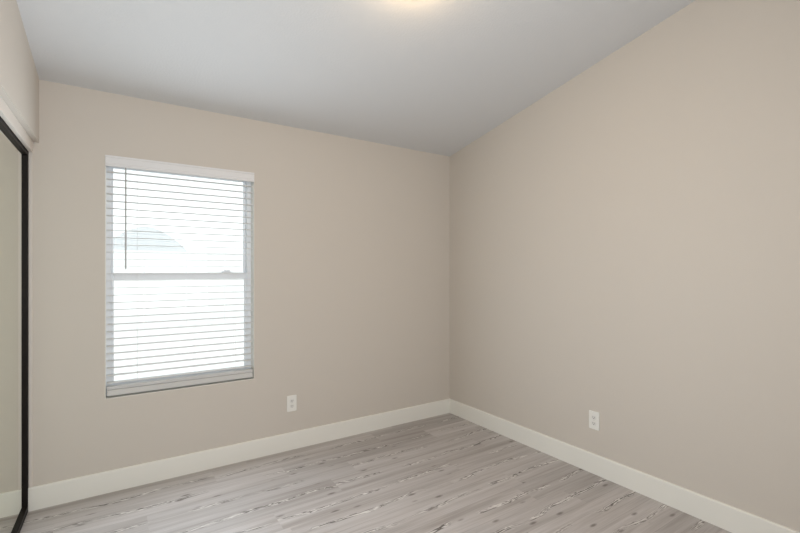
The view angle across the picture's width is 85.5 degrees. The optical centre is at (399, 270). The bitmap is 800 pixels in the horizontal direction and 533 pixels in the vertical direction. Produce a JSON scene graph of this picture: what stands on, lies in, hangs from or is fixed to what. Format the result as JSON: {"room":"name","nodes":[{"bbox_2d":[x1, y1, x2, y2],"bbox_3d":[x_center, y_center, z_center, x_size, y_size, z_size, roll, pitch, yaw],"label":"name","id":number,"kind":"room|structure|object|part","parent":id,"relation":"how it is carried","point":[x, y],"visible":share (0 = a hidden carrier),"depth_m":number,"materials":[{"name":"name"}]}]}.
{"room":"empty bedroom","nodes":[
{"label":"empty bedroom","id":0,"kind":"room"},
{"bbox_2d":[0,0,38,142],"bbox_3d":[-1.201,-0.250,0.893,0.260,3.200,3.550,0,0,-33],"label":"wall","id":1,"kind":"structure","parent":0,"point":[19,79],"depth_m":1.97,"materials":[{"name":"grey paint"}]},
{"bbox_2d":[0,116,27,532],"bbox_3d":[-1.757,0.334,1.899,0.020,2.007,1.244,0,0,-33],"label":"mirrored closet door","id":2,"kind":"structure","parent":1,"relation":"in","point":[13,156],"depth_m":2.14,"materials":[{"name":"white mirror"}]},
{"bbox_3d":[-1.759,-0.656,1.902,0.020,0.028,1.195,0,0,-33],"label":"rail","id":3,"kind":"part","parent":2,"relation":"part of","materials":[{"name":"brown metal"}]},
{"bbox_3d":[-1.759,1.325,1.902,0.020,0.024,1.195,0,0,-33],"label":"rail","id":4,"kind":"part","parent":2,"relation":"part of","materials":[{"name":"brown metal"}]},
{"bbox_2d":[0,96,32,152],"bbox_3d":[-1.733,-0.694,1.899,0.020,0.060,1.278,0,0,-33],"label":"trim","id":5,"kind":"structure","parent":1,"relation":"attached to","point":[6,114],"depth_m":2.04,"materials":[{"name":"white paint"}]},
{"bbox_2d":[28,80,449,487],"bbox_3d":[-0.906,0.108,3.309,3.500,2.484,0.160,0,0,-33],"label":"wall","id":6,"kind":"structure","parent":0,"point":[352,236],"depth_m":3.15,"materials":[{"name":"grey paint"}]},
{"bbox_2d":[29,152,31,487],"bbox_3d":[-2.080,0.335,2.438,0.015,2.030,0.012,0,0,-32],"label":"trim","id":7,"kind":"structure","parent":6,"relation":"attached to","point":[30,153],"depth_m":2.43,"materials":[{"name":"white paint"}]},
{"bbox_2d":[105,166,253,398],"bbox_3d":[-1.464,0.040,2.940,0.888,1.486,0.159,0,0,-33],"label":"window","id":8,"kind":"structure","parent":6,"relation":"in","point":[248,266],"depth_m":2.93,"materials":[{"name":"white plastic"}]},
{"bbox_3d":[-1.497,-0.310,2.990,0.828,0.726,0.030,0,0,-33],"label":"sash","id":9,"kind":"part","parent":8,"relation":"part of","materials":[{"name":"white plastic"}]},
{"bbox_3d":[-1.478,0.386,2.961,0.828,0.739,0.030,0,0,-33],"label":"sash","id":10,"kind":"part","parent":8,"relation":"part of","materials":[{"name":"white plastic"}]},
{"bbox_2d":[105,155,253,395],"bbox_3d":[-1.433,0.034,2.893,0.886,1.469,0.068,0,0,-33],"label":"window blind","id":11,"kind":"object","parent":8,"relation":"attached to","point":[114,161],"visible":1,"depth_m":2.84,"materials":[{"name":"white plastic"}]},
{"bbox_3d":[-1.666,0.039,2.747,0.001,1.390,0.055,0,0,-33],"label":"ladder cord","id":12,"kind":"part","parent":11,"relation":"part of","materials":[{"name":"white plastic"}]},
{"bbox_3d":[-1.437,0.750,2.898,0.868,0.036,0.052,0,0,-33],"label":"rail","id":13,"kind":"part","parent":11,"relation":"part of","materials":[{"name":"grey"}]},
{"bbox_3d":[-1.174,0.039,3.072,0.001,1.390,0.055,0,0,-33],"label":"ladder cord","id":14,"kind":"part","parent":11,"relation":"part of","materials":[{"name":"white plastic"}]},
{"bbox_2d":[28,399,449,511],"bbox_3d":[-0.804,1.285,3.271,3.072,0.130,0.014,0,0,-33],"label":"baseboard","id":15,"kind":"structure","parent":6,"relation":"attached to","point":[78,488],"depth_m":2.95,"materials":[{"name":"white paint"}]},
{"bbox_2d":[287,395,296,411],"bbox_3d":[-0.816,1.003,3.267,0.074,0.120,0.008,0,0,-33],"label":"wall outlet","id":16,"kind":"object","parent":6,"relation":"attached to","point":[291,400],"visible":1,"depth_m":3.27,"materials":[{"name":"white plastic"}]},
{"bbox_2d":[16,0,694,156],"bbox_3d":[0.073,-1.469,1.828,3.500,0.832,3.710,0,0,-33],"label":"ceiling","id":17,"kind":"structure","parent":0,"point":[430,76],"depth_m":2.50,"materials":[{"name":"white paint"}]},
{"bbox_2d":[20,413,731,532],"bbox_3d":[0.504,1.390,1.184,3.510,0.080,5.260,0,0,-33],"label":"floor","id":18,"kind":"structure","parent":0,"point":[444,473],"depth_m":2.57,"materials":[{"name":"grey wood"}]},
{"bbox_2d":[450,0,799,531],"bbox_3d":[1.514,-0.223,2.684,0.150,3.146,3.550,0,0,-33],"label":"wall","id":19,"kind":"structure","parent":0,"point":[625,244],"depth_m":2.56,"materials":[{"name":"grey paint"}]},
{"bbox_2d":[589,410,599,430],"bbox_3d":[1.291,0.997,2.879,0.008,0.120,0.074,0,0,-33],"label":"wall outlet","id":20,"kind":"object","parent":19,"relation":"attached to","point":[594,417],"visible":1,"depth_m":2.87,"materials":[{"name":"white plastic"}]},
{"bbox_2d":[450,399,799,532],"bbox_3d":[1.422,1.285,2.675,0.014,0.130,3.436,0,0,-33],"label":"baseboard","id":21,"kind":"structure","parent":19,"relation":"attached to","point":[727,517],"depth_m":2.66,"materials":[{"name":"white paint"}]},
{"label":"outside","id":22,"kind":"structure","parent":0,"visible":0},
{"bbox_2d":[114,280,243,380],"bbox_3d":[-109.813,1.600,171.064,240.000,0.200,399.840,0,0,-33],"label":"ground","id":23,"kind":"structure","parent":22,"point":[231,326],"depth_m":8.32,"materials":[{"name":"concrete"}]},
{"bbox_2d":[113,227,188,251],"bbox_3d":[-108.606,-8.459,183.751,42.000,20.018,80.000,0,0,-33],"label":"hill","id":24,"kind":"structure","parent":23,"relation":"on","point":[161,245],"depth_m":165.56,"materials":[{"name":"white"}]},
{"bbox_2d":[113,250,243,328],"bbox_3d":[-5.050,0.495,12.484,40.000,2.010,0.100,0,0,-33],"label":"fence","id":25,"kind":"object","parent":23,"relation":"on","point":[166,287],"visible":0.1,"depth_m":11.79,"materials":[{"name":"white"}]}
]}

